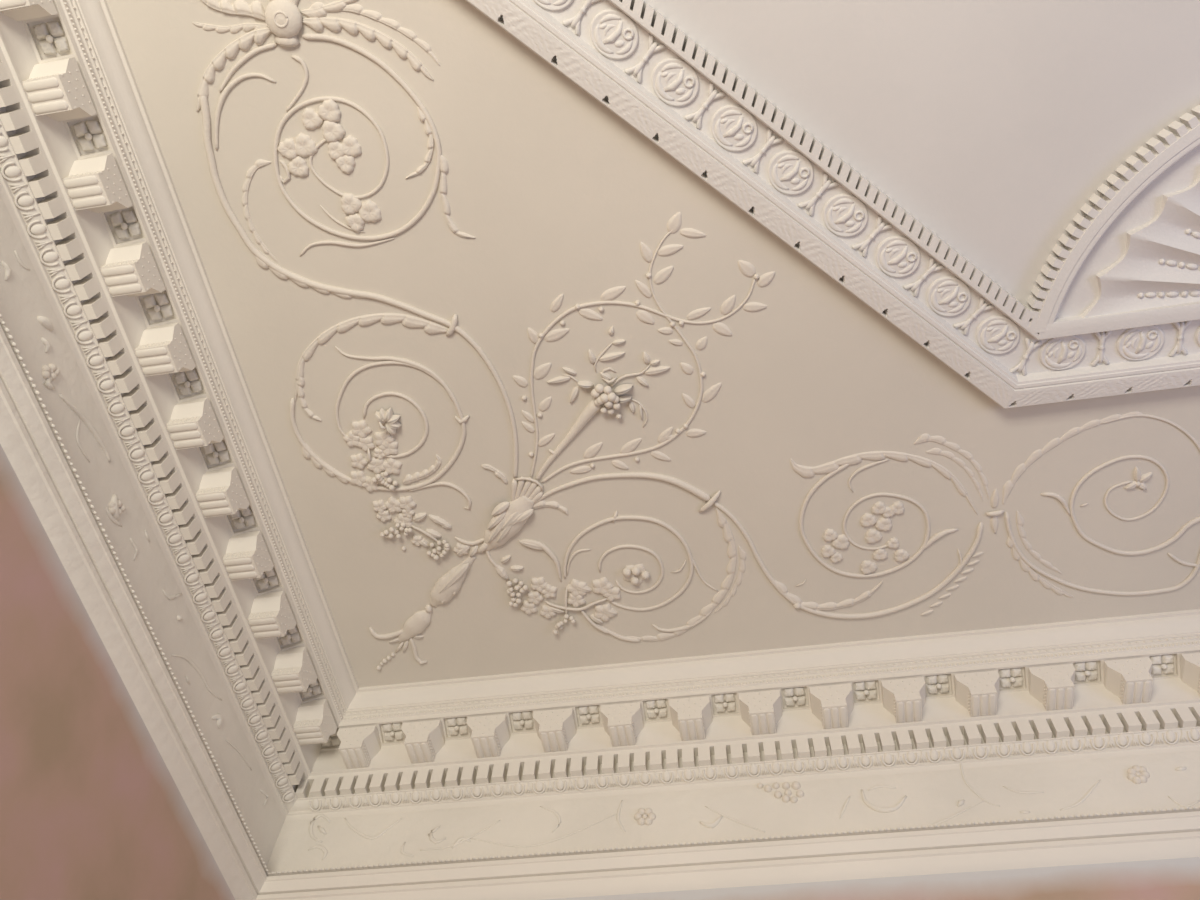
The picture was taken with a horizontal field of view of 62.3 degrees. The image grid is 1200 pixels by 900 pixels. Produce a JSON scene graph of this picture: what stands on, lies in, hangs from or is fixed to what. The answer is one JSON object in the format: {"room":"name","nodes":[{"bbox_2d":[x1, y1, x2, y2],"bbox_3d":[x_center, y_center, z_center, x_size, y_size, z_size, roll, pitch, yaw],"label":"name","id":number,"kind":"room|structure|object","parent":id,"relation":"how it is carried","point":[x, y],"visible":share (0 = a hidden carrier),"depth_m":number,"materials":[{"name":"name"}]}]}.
{"room":"historic interior","nodes":[
{"label":"historic interior","id":0,"kind":"room"},
{"bbox_2d":[0,444,234,899],"bbox_3d":[-1.651,-0.798,0.107,0.170,4.000,6.600,-7,-62,7],"label":"wall","id":1,"kind":"structure","parent":0,"point":[91,808],"depth_m":2.14,"materials":[{"name":"pink paint"}]},
{"bbox_2d":[0,0,57,21],"bbox_3d":[-1.230,-0.969,2.084,0.094,0.092,0.122,-7,-62,7],"label":"modillion","id":2,"kind":"object","parent":1,"relation":"attached to","point":[18,10],"visible":1,"depth_m":2.10,"materials":[{"name":"white paint"}]},
{"bbox_2d":[22,14,73,63],"bbox_3d":[-1.208,-0.905,2.183,0.085,0.045,0.210,-7,-62,7],"label":"rosette","id":3,"kind":"object","parent":1,"relation":"attached to","point":[41,30],"visible":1,"depth_m":2.18,"materials":[{"name":"white paint"}]},
{"bbox_2d":[22,57,96,121],"bbox_3d":[-1.196,-0.786,2.184,0.094,0.092,0.122,-7,-62,7],"label":"modillion","id":4,"kind":"object","parent":1,"relation":"attached to","point":[57,90],"visible":1,"depth_m":2.16,"materials":[{"name":"white paint"}]},
{"bbox_2d":[63,114,111,159],"bbox_3d":[-1.174,-0.723,2.283,0.085,0.045,0.210,-7,-62,7],"label":"rosette","id":5,"kind":"object","parent":1,"relation":"attached to","point":[94,127],"visible":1,"depth_m":2.28,"materials":[{"name":"white paint"}]},
{"bbox_2d":[63,153,131,212],"bbox_3d":[-1.162,-0.604,2.283,0.094,0.092,0.122,-7,-62,7],"label":"modillion","id":6,"kind":"object","parent":1,"relation":"attached to","point":[95,184],"visible":1,"depth_m":2.26,"materials":[{"name":"white paint"}]},
{"bbox_2d":[100,205,145,246],"bbox_3d":[-1.139,-0.541,2.382,0.085,0.045,0.210,-7,-62,7],"label":"rosette","id":7,"kind":"object","parent":1,"relation":"attached to","point":[117,219],"visible":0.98,"depth_m":2.38,"materials":[{"name":"white paint"}]},
{"bbox_2d":[100,241,164,296],"bbox_3d":[-1.128,-0.422,2.383,0.094,0.092,0.122,-7,-62,7],"label":"modillion","id":8,"kind":"object","parent":1,"relation":"attached to","point":[130,270],"visible":1,"depth_m":2.36,"materials":[{"name":"white paint"}]},
{"bbox_2d":[0,318,268,899],"bbox_3d":[-1.237,-0.203,2.005,0.044,0.124,3.400,-7,-62,7],"label":"trim","id":9,"kind":"structure","parent":1,"relation":"attached to","point":[28,440],"depth_m":2.31,"materials":[{"name":"paint"}]},
{"bbox_2d":[0,314,268,871],"bbox_3d":[-1.215,-0.232,2.044,0.013,0.006,3.306,-7,-62,7],"label":"edging","id":10,"kind":"object","parent":1,"relation":"attached to","point":[10,337],"visible":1,"depth_m":2.33,"materials":[{"name":"paint"}]},
{"bbox_2d":[1,250,268,805],"bbox_3d":[-1.129,0.323,2.520,0.022,0.142,1.706,-7,-62,7],"label":"scrollwork","id":11,"kind":"object","parent":1,"relation":"attached to","point":[46,322],"visible":1,"depth_m":2.36,"materials":[{"name":"paint"}]},
{"bbox_2d":[0,194,283,865],"bbox_3d":[-1.249,-0.280,2.150,0.002,0.215,3.398,-7,-62,7],"label":"trim","id":12,"kind":"structure","parent":1,"relation":"attached to","point":[23,298],"depth_m":2.44,"materials":[{"name":"paint"}]},
{"bbox_2d":[0,124,293,802],"bbox_3d":[-1.222,-0.358,2.269,0.031,0.027,3.326,-7,-62,7],"label":"bead molding","id":13,"kind":"structure","parent":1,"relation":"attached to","point":[12,171],"depth_m":2.46,"materials":[{"name":"white paint"}]},
{"bbox_2d":[0,62,303,784],"bbox_3d":[-1.204,-0.394,2.298,0.036,0.052,3.254,-7,-62,7],"label":"dentil molding","id":14,"kind":"structure","parent":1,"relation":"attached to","point":[68,249],"depth_m":2.47,"materials":[{"name":"white paint"}]},
{"bbox_2d":[135,289,177,327],"bbox_3d":[-1.105,-0.358,2.482,0.085,0.045,0.210,-7,-62,7],"label":"rosette","id":15,"kind":"object","parent":1,"relation":"attached to","point":[150,301],"visible":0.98,"depth_m":2.48,"materials":[{"name":"white paint"}]},
{"bbox_2d":[134,322,195,375],"bbox_3d":[-1.094,-0.239,2.482,0.094,0.092,0.122,-7,-62,7],"label":"modillion","id":16,"kind":"object","parent":1,"relation":"attached to","point":[162,349],"visible":1,"depth_m":2.46,"materials":[{"name":"white paint"}]},
{"bbox_2d":[0,0,358,820],"bbox_3d":[-1.135,-0.428,2.381,0.206,0.344,3.398,-7,-62,7],"label":"trim","id":17,"kind":"structure","parent":1,"relation":"attached to","point":[18,57],"depth_m":2.50,"materials":[{"name":"white paint"}]},
{"bbox_2d":[166,369,207,402],"bbox_3d":[-1.071,-0.176,2.581,0.085,0.045,0.210,-7,-62,7],"label":"rosette","id":18,"kind":"object","parent":1,"relation":"attached to","point":[180,377],"visible":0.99,"depth_m":2.58,"materials":[{"name":"white paint"}]},
{"bbox_2d":[166,397,223,449],"bbox_3d":[-1.059,-0.057,2.582,0.094,0.092,0.122,-7,-62,7],"label":"modillion","id":19,"kind":"object","parent":1,"relation":"attached to","point":[193,423],"visible":1,"depth_m":2.56,"materials":[{"name":"white paint"}]},
{"bbox_2d":[196,440,234,471],"bbox_3d":[-1.037,0.006,2.681,0.085,0.045,0.210,-7,-62,7],"label":"rosette","id":20,"kind":"object","parent":1,"relation":"attached to","point":[224,455],"visible":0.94,"depth_m":2.68,"materials":[{"name":"white paint"}]},
{"bbox_2d":[195,467,249,517],"bbox_3d":[-1.025,0.125,2.681,0.094,0.092,0.122,-7,-62,7],"label":"modillion","id":21,"kind":"object","parent":1,"relation":"attached to","point":[221,492],"visible":1,"depth_m":2.65,"materials":[{"name":"white paint"}]},
{"bbox_2d":[224,506,259,535],"bbox_3d":[-1.003,0.189,2.780,0.085,0.045,0.210,-7,-62,7],"label":"rosette","id":22,"kind":"object","parent":1,"relation":"attached to","point":[238,520],"visible":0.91,"depth_m":2.78,"materials":[{"name":"white paint"}]},
{"bbox_2d":[222,531,273,580],"bbox_3d":[-0.991,0.308,2.780,0.094,0.092,0.122,-7,-62,7],"label":"modillion","id":23,"kind":"object","parent":1,"relation":"attached to","point":[247,556],"visible":1,"depth_m":2.75,"materials":[{"name":"white paint"}]},
{"bbox_2d":[250,568,283,595],"bbox_3d":[-0.969,0.371,2.880,0.085,0.045,0.210,-7,-62,7],"label":"rosette","id":24,"kind":"object","parent":1,"relation":"attached to","point":[272,579],"visible":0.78,"depth_m":2.88,"materials":[{"name":"white paint"}]},
{"bbox_2d":[247,591,295,638],"bbox_3d":[-0.957,0.490,2.880,0.094,0.092,0.122,-7,-62,7],"label":"modillion","id":25,"kind":"object","parent":1,"relation":"attached to","point":[271,616],"visible":1,"depth_m":2.85,"materials":[{"name":"white paint"}]},
{"bbox_2d":[274,626,304,650],"bbox_3d":[-0.935,0.553,2.979,0.085,0.045,0.210,-7,-62,7],"label":"rosette","id":26,"kind":"object","parent":1,"relation":"attached to","point":[294,634],"visible":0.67,"depth_m":2.98,"materials":[{"name":"white paint"}]},
{"bbox_2d":[271,647,317,693],"bbox_3d":[-0.923,0.672,2.979,0.094,0.092,0.122,-7,-62,7],"label":"modillion","id":27,"kind":"object","parent":1,"relation":"attached to","point":[293,672],"visible":1,"depth_m":2.95,"materials":[{"name":"white paint"}]},
{"bbox_2d":[296,679,325,703],"bbox_3d":[-0.900,0.736,3.079,0.085,0.045,0.210,-7,-62,7],"label":"rosette","id":28,"kind":"object","parent":1,"relation":"attached to","point":[315,688],"visible":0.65,"depth_m":3.08,"materials":[{"name":"white paint"}]},
{"bbox_2d":[293,699,336,744],"bbox_3d":[-0.889,0.855,3.079,0.094,0.092,0.122,-7,-62,7],"label":"modillion","id":29,"kind":"object","parent":1,"relation":"attached to","point":[314,723],"visible":1,"depth_m":3.05,"materials":[{"name":"white paint"}]},
{"bbox_2d":[106,0,1199,687],"bbox_3d":[1.668,-2.180,1.501,6.600,0.100,6.600,-7,-62,7],"label":"ceiling","id":30,"kind":"structure","parent":0,"point":[558,194],"depth_m":2.65,"materials":[{"name":"paint"}]},
{"bbox_2d":[192,0,439,111],"bbox_3d":[-0.679,-0.932,2.258,0.601,0.042,0.265,-7,-62,7],"label":"leaf ornament","id":31,"kind":"object","parent":30,"relation":"attached to","point":[283,18],"visible":1,"depth_m":2.24,"materials":[{"name":"paint"}]},
{"bbox_2d":[214,33,475,261],"bbox_3d":[-0.640,-0.708,2.386,0.556,0.017,0.542,-10,-62,9],"label":"scroll ornament","id":32,"kind":"object","parent":30,"relation":"attached to","point":[344,153],"visible":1,"depth_m":2.38,"materials":[{"name":"paint"}]},
{"bbox_2d":[199,96,517,478],"bbox_3d":[-0.587,-0.380,2.566,1.225,0.018,0.263,41,-67,-18],"label":"stem","id":33,"kind":"object","parent":30,"relation":"attached to","point":[262,260],"visible":1,"depth_m":2.55,"materials":[{"name":"paint"}]},
{"bbox_2d":[289,313,471,509],"bbox_3d":[-0.601,-0.069,2.722,0.511,0.046,0.622,-7,-62,7],"label":"scroll ornament","id":34,"kind":"object","parent":30,"relation":"attached to","point":[387,445],"visible":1,"depth_m":2.74,"materials":[{"name":"paint"}]},
{"bbox_2d":[369,556,475,669],"bbox_3d":[-0.574,0.497,3.051,0.212,0.038,0.551,22,-62,-9],"label":"floral ornament","id":35,"kind":"object","parent":30,"relation":"attached to","point":[449,584],"visible":1,"depth_m":3.05,"materials":[{"name":"paint"}]},
{"bbox_2d":[373,496,483,559],"bbox_3d":[-0.521,0.246,2.902,0.340,0.031,0.180,31,-64,-13],"label":"garland","id":36,"kind":"object","parent":30,"relation":"attached to","point":[403,521],"visible":1,"depth_m":2.89,"materials":[{"name":"paint"}]},
{"bbox_2d":[477,464,567,553],"bbox_3d":[-0.221,0.188,2.858,0.259,0.045,0.306,6,-61,0],"label":"cup","id":37,"kind":"object","parent":30,"relation":"attached to","point":[510,517],"visible":1,"depth_m":2.84,"materials":[{"name":"paint"}]},
{"bbox_2d":[514,477,542,492],"bbox_3d":[-0.216,0.134,2.827,0.122,0.019,0.137,-7,-62,7],"label":"cup","id":38,"kind":"object","parent":37,"relation":"on","point":[530,486],"depth_m":2.81,"materials":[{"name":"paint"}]},
{"bbox_2d":[485,551,620,634],"bbox_3d":[-0.159,0.447,2.993,0.443,0.030,0.242,15,-61,-5],"label":"garland","id":39,"kind":"object","parent":30,"relation":"attached to","point":[603,613],"visible":1,"depth_m":2.99,"materials":[{"name":"paint"}]},
{"bbox_2d":[535,326,669,479],"bbox_3d":[-0.038,-0.099,2.678,0.514,0.053,0.276,-37,-69,21],"label":"torch","id":40,"kind":"object","parent":30,"relation":"attached to","point":[608,397],"visible":1,"depth_m":2.64,"materials":[{"name":"paint"}]},
{"bbox_2d":[541,212,721,482],"bbox_3d":[0.156,-0.192,2.630,0.369,0.014,0.858,20,-62,-8],"label":"branch","id":41,"kind":"object","parent":30,"relation":"attached to","point":[674,223],"visible":1,"depth_m":2.62,"materials":[{"name":"paint"}]},
{"bbox_2d":[519,507,745,641],"bbox_3d":[0.112,0.387,2.947,0.656,0.027,0.487,-7,-62,7],"label":"scroll ornament","id":42,"kind":"object","parent":30,"relation":"attached to","point":[636,574],"visible":1,"depth_m":2.93,"materials":[{"name":"paint"}]},
{"bbox_2d":[513,260,774,477],"bbox_3d":[0.029,-0.281,2.588,0.884,0.014,0.364,-35,-68,20],"label":"branch","id":43,"kind":"object","parent":30,"relation":"attached to","point":[747,269],"visible":1,"depth_m":2.55,"materials":[{"name":"paint"}]},
{"bbox_2d":[535,472,982,618],"bbox_3d":[0.431,0.287,2.877,1.277,0.025,0.403,9,-61,-2],"label":"stem","id":44,"kind":"object","parent":30,"relation":"attached to","point":[812,607],"visible":1,"depth_m":2.89,"materials":[{"name":"paint"}]},
{"bbox_2d":[466,0,1199,408],"bbox_3d":[0.679,-0.662,2.313,3.729,0.055,0.920,18,-62,-7],"label":"frame","id":45,"kind":"object","parent":30,"relation":"attached to","point":[541,30],"visible":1,"depth_m":2.36,"materials":[{"name":"white paint"}]},
{"bbox_2d":[590,9,638,59],"bbox_3d":[0.032,-0.922,2.205,0.115,0.018,0.100,33,-64,-14],"label":"medallion","id":46,"kind":"object","parent":45,"relation":"attached to","point":[614,34],"visible":1,"depth_m":2.20,"materials":[{"name":"white paint"}]},
{"bbox_2d":[625,34,665,82],"bbox_3d":[0.102,-0.878,2.228,0.046,0.015,0.098,33,-64,-14],"label":"ornament","id":47,"kind":"object","parent":45,"relation":"attached to","point":[652,47],"visible":1,"depth_m":2.22,"materials":[{"name":"white paint"}]},
{"bbox_2d":[651,58,698,105],"bbox_3d":[0.171,-0.832,2.248,0.115,0.018,0.100,33,-64,-14],"label":"medallion","id":48,"kind":"object","parent":45,"relation":"attached to","point":[675,82],"visible":1,"depth_m":2.24,"materials":[{"name":"white paint"}]},
{"bbox_2d":[685,82,725,128],"bbox_3d":[0.240,-0.788,2.271,0.046,0.015,0.098,33,-64,-14],"label":"ornament","id":49,"kind":"object","parent":45,"relation":"attached to","point":[713,94],"visible":1,"depth_m":2.27,"materials":[{"name":"white paint"}]},
{"bbox_2d":[711,105,757,150],"bbox_3d":[0.310,-0.741,2.290,0.115,0.018,0.100,33,-64,-14],"label":"medallion","id":50,"kind":"object","parent":45,"relation":"attached to","point":[734,128],"visible":1,"depth_m":2.29,"materials":[{"name":"white paint"}]},
{"bbox_2d":[742,128,783,172],"bbox_3d":[0.380,-0.697,2.314,0.046,0.015,0.098,33,-64,-14],"label":"ornament","id":51,"kind":"object","parent":45,"relation":"attached to","point":[754,161],"visible":1,"depth_m":2.31,"materials":[{"name":"white paint"}]},
{"bbox_2d":[768,150,813,194],"bbox_3d":[0.449,-0.651,2.333,0.115,0.018,0.100,33,-64,-14],"label":"medallion","id":52,"kind":"object","parent":45,"relation":"attached to","point":[790,172],"visible":1,"depth_m":2.33,"materials":[{"name":"white paint"}]},
{"bbox_2d":[798,173,838,215],"bbox_3d":[0.519,-0.607,2.356,0.046,0.015,0.098,33,-64,-14],"label":"ornament","id":53,"kind":"object","parent":45,"relation":"attached to","point":[826,184],"visible":1,"depth_m":2.35,"materials":[{"name":"white paint"}]},
{"bbox_2d":[823,194,867,236],"bbox_3d":[0.588,-0.560,2.376,0.115,0.018,0.100,33,-64,-14],"label":"medallion","id":54,"kind":"object","parent":45,"relation":"attached to","point":[844,215],"visible":1,"depth_m":2.37,"materials":[{"name":"white paint"}]},
{"bbox_2d":[852,215,892,256],"bbox_3d":[0.658,-0.516,2.399,0.046,0.015,0.098,33,-64,-14],"label":"ornament","id":55,"kind":"object","parent":45,"relation":"attached to","point":[880,226],"visible":1,"depth_m":2.39,"materials":[{"name":"white paint"}]},
{"bbox_2d":[876,236,919,276],"bbox_3d":[0.727,-0.469,2.418,0.115,0.018,0.100,33,-64,-14],"label":"medallion","id":56,"kind":"object","parent":45,"relation":"attached to","point":[896,256],"visible":1,"depth_m":2.41,"materials":[{"name":"white paint"}]},
{"bbox_2d":[927,276,970,315],"bbox_3d":[0.866,-0.379,2.461,0.115,0.018,0.100,33,-64,-14],"label":"medallion","id":57,"kind":"object","parent":45,"relation":"attached to","point":[948,295],"visible":1,"depth_m":2.46,"materials":[{"name":"white paint"}]},
{"bbox_2d":[976,315,1019,353],"bbox_3d":[1.005,-0.288,2.503,0.115,0.018,0.100,33,-64,-14],"label":"medallion","id":58,"kind":"object","parent":45,"relation":"attached to","point":[997,334],"visible":1,"depth_m":2.50,"materials":[{"name":"white paint"}]},
{"bbox_2d":[1039,335,1085,369],"bbox_3d":[1.174,-0.247,2.517,0.115,0.018,0.100,-7,-62,7],"label":"medallion","id":59,"kind":"object","parent":45,"relation":"attached to","point":[1060,353],"visible":0.98,"depth_m":2.51,"materials":[{"name":"white paint"}]},
{"bbox_2d":[1116,325,1164,360],"bbox_3d":[1.360,-0.269,2.494,0.115,0.018,0.100,-7,-62,7],"label":"medallion","id":60,"kind":"object","parent":45,"relation":"attached to","point":[1139,343],"visible":0.98,"depth_m":2.49,"materials":[{"name":"white paint"}]},
{"bbox_2d":[790,434,988,615],"bbox_3d":[0.833,0.236,2.830,0.537,0.014,0.620,-7,-62,7],"label":"scroll ornament","id":61,"kind":"object","parent":30,"relation":"attached to","point":[842,541],"visible":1,"depth_m":2.79,"materials":[{"name":"paint"}]},
{"bbox_2d":[621,0,1199,305],"bbox_3d":[1.346,-1.941,1.594,4.712,0.002,3.998,-7,-62,7],"label":"ceiling panel","id":62,"kind":"object","parent":30,"relation":"attached to","point":[991,123],"depth_m":2.25,"materials":[{"name":"paint"}]},
{"bbox_2d":[1002,411,1199,597],"bbox_3d":[1.416,0.170,2.760,0.578,0.016,0.613,-7,-62,7],"label":"scroll ornament","id":63,"kind":"object","parent":30,"relation":"attached to","point":[1026,565],"visible":1,"depth_m":2.77,"materials":[{"name":"paint"}]},
{"bbox_2d":[1025,105,1199,337],"bbox_3d":[1.715,-0.624,2.280,1.415,0.049,0.590,-7,-62,7],"label":"fan","id":64,"kind":"object","parent":30,"relation":"attached to","point":[1133,259],"visible":1,"depth_m":2.38,"materials":[{"name":"white paint"}]},
{"bbox_2d":[544,857,1199,899],"bbox_3d":[2.156,1.636,1.247,6.480,4.000,0.170,-7,-62,7],"label":"wall","id":65,"kind":"structure","parent":0,"point":[1179,878],"depth_m":2.48,"materials":[{"name":"pink paint"}]},
{"bbox_2d":[337,725,380,768],"bbox_3d":[-0.762,0.937,3.118,0.122,0.092,0.094,-7,-62,7],"label":"modillion","id":66,"kind":"object","parent":65,"relation":"attached to","point":[358,746],"visible":1,"depth_m":3.10,"materials":[{"name":"white paint"}]},
{"bbox_2d":[359,720,422,745],"bbox_3d":[-0.656,0.895,3.154,0.210,0.045,0.085,-7,-62,7],"label":"rosette","id":67,"kind":"object","parent":65,"relation":"attached to","point":[391,732],"visible":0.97,"depth_m":3.15,"materials":[{"name":"white paint"}]},
{"bbox_2d":[401,720,444,763],"bbox_3d":[-0.555,0.912,3.092,0.122,0.092,0.094,-7,-62,7],"label":"modillion","id":68,"kind":"object","parent":65,"relation":"attached to","point":[424,740],"visible":1,"depth_m":3.07,"materials":[{"name":"white paint"}]},
{"bbox_2d":[423,715,486,740],"bbox_3d":[-0.449,0.870,3.128,0.210,0.045,0.085,-7,-62,7],"label":"rosette","id":69,"kind":"object","parent":65,"relation":"attached to","point":[453,728],"visible":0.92,"depth_m":3.12,"materials":[{"name":"white paint"}]},
{"bbox_2d":[466,714,509,757],"bbox_3d":[-0.347,0.887,3.067,0.122,0.092,0.094,-7,-62,7],"label":"modillion","id":70,"kind":"object","parent":65,"relation":"attached to","point":[489,734],"visible":1,"depth_m":3.04,"materials":[{"name":"white paint"}]},
{"bbox_2d":[489,709,553,734],"bbox_3d":[-0.241,0.845,3.102,0.210,0.045,0.085,-7,-62,7],"label":"rosette","id":71,"kind":"object","parent":65,"relation":"attached to","point":[526,722],"visible":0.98,"depth_m":3.09,"materials":[{"name":"white paint"}]},
{"bbox_2d":[533,708,576,751],"bbox_3d":[-0.140,0.862,3.041,0.122,0.092,0.094,-7,-62,7],"label":"modillion","id":72,"kind":"object","parent":65,"relation":"attached to","point":[556,728],"visible":1,"depth_m":3.02,"materials":[{"name":"white paint"}]},
{"bbox_2d":[554,703,620,728],"bbox_3d":[-0.034,0.820,3.077,0.210,0.045,0.085,-7,-62,7],"label":"rosette","id":73,"kind":"object","parent":65,"relation":"attached to","point":[592,715],"visible":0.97,"depth_m":3.07,"materials":[{"name":"white paint"}]},
{"bbox_2d":[600,702,643,746],"bbox_3d":[0.068,0.837,3.015,0.122,0.092,0.094,-7,-62,7],"label":"modillion","id":74,"kind":"object","parent":65,"relation":"attached to","point":[624,722],"visible":1,"depth_m":2.99,"materials":[{"name":"white paint"}]},
{"bbox_2d":[621,697,688,723],"bbox_3d":[0.174,0.795,3.051,0.210,0.045,0.085,-7,-62,7],"label":"rosette","id":75,"kind":"object","parent":65,"relation":"attached to","point":[653,707],"visible":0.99,"depth_m":3.04,"materials":[{"name":"white paint"}]},
{"bbox_2d":[669,696,711,740],"bbox_3d":[0.275,0.812,2.990,0.122,0.092,0.094,-7,-62,7],"label":"modillion","id":76,"kind":"object","parent":65,"relation":"attached to","point":[692,716],"visible":1,"depth_m":2.97,"materials":[{"name":"white paint"}]},
{"bbox_2d":[689,691,758,717],"bbox_3d":[0.381,0.770,3.026,0.210,0.045,0.085,-7,-62,7],"label":"rosette","id":77,"kind":"object","parent":65,"relation":"attached to","point":[721,704],"visible":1,"depth_m":3.02,"materials":[{"name":"white paint"}]},
{"bbox_2d":[256,807,1199,899],"bbox_3d":[0.689,1.052,2.595,3.400,0.124,0.044,-7,-62,7],"label":"trim","id":78,"kind":"structure","parent":65,"relation":"attached to","point":[1170,834],"depth_m":2.62,"materials":[{"name":"white paint"}]},
{"bbox_2d":[267,751,1199,872],"bbox_3d":[0.701,0.990,2.747,3.398,0.215,0.002,-7,-62,7],"label":"frieze","id":79,"kind":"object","parent":65,"relation":"attached to","point":[932,797],"depth_m":2.79,"materials":[{"name":"paint"}]},
{"bbox_2d":[271,806,1199,873],"bbox_3d":[0.691,1.010,2.627,3.306,0.006,0.013,-7,-62,7],"label":"edging","id":80,"kind":"object","parent":65,"relation":"attached to","point":[1185,808],"visible":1,"depth_m":2.66,"materials":[{"name":"paint"}]},
{"bbox_2d":[285,609,1199,820],"bbox_3d":[0.698,0.766,2.942,3.398,0.344,0.206,-7,-62,7],"label":"trim","id":81,"kind":"structure","parent":65,"relation":"attached to","point":[1172,693],"depth_m":2.98,"materials":[{"name":"white paint"}]},
{"bbox_2d":[295,706,1199,797],"bbox_3d":[0.714,0.863,2.889,3.347,0.052,0.036,-7,-62,7],"label":"molding","id":82,"kind":"structure","parent":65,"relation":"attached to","point":[1183,717],"depth_m":2.90,"materials":[{"name":"white paint"}]},
{"bbox_2d":[308,763,1199,859],"bbox_3d":[0.347,1.019,2.811,2.506,0.228,0.014,-7,-62,7],"label":"scrollwork","id":83,"kind":"object","parent":65,"relation":"attached to","point":[715,823],"visible":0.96,"depth_m":2.81,"materials":[{"name":"paint"}]},
{"bbox_2d":[309,728,1199,811],"bbox_3d":[0.732,0.899,2.858,3.305,0.027,0.031,-7,-62,7],"label":"molding","id":84,"kind":"structure","parent":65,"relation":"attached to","point":[1170,735],"depth_m":2.88,"materials":[{"name":"white paint"}]},
{"bbox_2d":[739,690,781,734],"bbox_3d":[0.483,0.788,2.964,0.122,0.092,0.094,-7,-62,7],"label":"modillion","id":85,"kind":"object","parent":65,"relation":"attached to","point":[761,711],"visible":1,"depth_m":2.94,"materials":[{"name":"white paint"}]},
{"bbox_2d":[757,781,803,802],"bbox_3d":[0.515,0.978,2.830,0.130,0.079,0.026,-7,-62,7],"label":"cluster","id":86,"kind":"object","parent":65,"relation":"attached to","point":[796,785],"visible":1,"depth_m":2.83,"materials":[{"name":"paint"}]},
{"bbox_2d":[760,684,828,711],"bbox_3d":[0.589,0.745,3.000,0.210,0.045,0.085,-7,-62,7],"label":"rosette","id":87,"kind":"object","parent":65,"relation":"attached to","point":[799,698],"visible":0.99,"depth_m":2.99,"materials":[{"name":"white paint"}]},
{"bbox_2d":[809,683,852,728],"bbox_3d":[0.690,0.763,2.939,0.122,0.092,0.094,-7,-62,7],"label":"modillion","id":88,"kind":"object","parent":65,"relation":"attached to","point":[832,705],"visible":1,"depth_m":2.92,"materials":[{"name":"white paint"}]},
{"bbox_2d":[829,678,900,705],"bbox_3d":[0.796,0.720,2.975,0.210,0.045,0.085,-7,-62,7],"label":"rosette","id":89,"kind":"object","parent":65,"relation":"attached to","point":[870,692],"visible":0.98,"depth_m":2.97,"materials":[{"name":"white paint"}]},
{"bbox_2d":[881,677,924,722],"bbox_3d":[0.897,0.738,2.913,0.122,0.092,0.094,-7,-62,7],"label":"modillion","id":90,"kind":"object","parent":65,"relation":"attached to","point":[904,699],"visible":1,"depth_m":2.89,"materials":[{"name":"white paint"}]},
{"bbox_2d":[901,671,974,698],"bbox_3d":[1.004,0.695,2.949,0.210,0.045,0.085,-7,-62,7],"label":"rosette","id":91,"kind":"object","parent":65,"relation":"attached to","point":[932,686],"visible":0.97,"depth_m":2.94,"materials":[{"name":"white paint"}]},
{"bbox_2d":[954,670,999,716],"bbox_3d":[1.105,0.713,2.888,0.122,0.092,0.094,-7,-62,7],"label":"modillion","id":92,"kind":"object","parent":65,"relation":"attached to","point":[977,692],"visible":1,"depth_m":2.87,"materials":[{"name":"white paint"}]},
{"bbox_2d":[975,665,1048,692],"bbox_3d":[1.211,0.670,2.924,0.210,0.045,0.085,-7,-62,7],"label":"rosette","id":93,"kind":"object","parent":65,"relation":"attached to","point":[1014,677],"visible":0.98,"depth_m":2.92,"materials":[{"name":"white paint"}]},
{"bbox_2d":[1028,664,1074,710],"bbox_3d":[1.312,0.688,2.862,0.122,0.092,0.094,-7,-62,7],"label":"modillion","id":94,"kind":"object","parent":65,"relation":"attached to","point":[1052,686],"visible":1,"depth_m":2.84,"materials":[{"name":"white paint"}]},
{"bbox_2d":[1049,658,1124,686],"bbox_3d":[1.419,0.646,2.898,0.210,0.045,0.085,-7,-62,7],"label":"rosette","id":95,"kind":"object","parent":65,"relation":"attached to","point":[1090,673],"visible":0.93,"depth_m":2.89,"materials":[{"name":"white paint"}]},
{"bbox_2d":[1103,657,1152,703],"bbox_3d":[1.520,0.663,2.837,0.122,0.092,0.094,-7,-62,7],"label":"modillion","id":96,"kind":"object","parent":65,"relation":"attached to","point":[1131,680],"visible":1,"depth_m":2.81,"materials":[{"name":"white paint"}]},
{"bbox_2d":[1127,765,1149,783],"bbox_3d":[1.456,0.880,2.687,0.059,0.060,0.024,-7,-62,7],"label":"rosette","id":97,"kind":"object","parent":65,"relation":"attached to","point":[1137,774],"visible":1,"depth_m":2.68,"materials":[{"name":"paint"}]},
{"bbox_2d":[1125,652,1199,679],"bbox_3d":[1.626,0.621,2.873,0.210,0.045,0.085,-7,-62,7],"label":"rosette","id":98,"kind":"object","parent":65,"relation":"attached to","point":[1167,666],"visible":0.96,"depth_m":2.86,"materials":[{"name":"white paint"}]},
{"bbox_2d":[1180,653,1199,694],"bbox_3d":[1.727,0.638,2.811,0.122,0.092,0.094,-7,-62,7],"label":"modillion","id":99,"kind":"object","parent":65,"relation":"attached to","point":[1189,663],"visible":1,"depth_m":2.82,"materials":[{"name":"white paint"}]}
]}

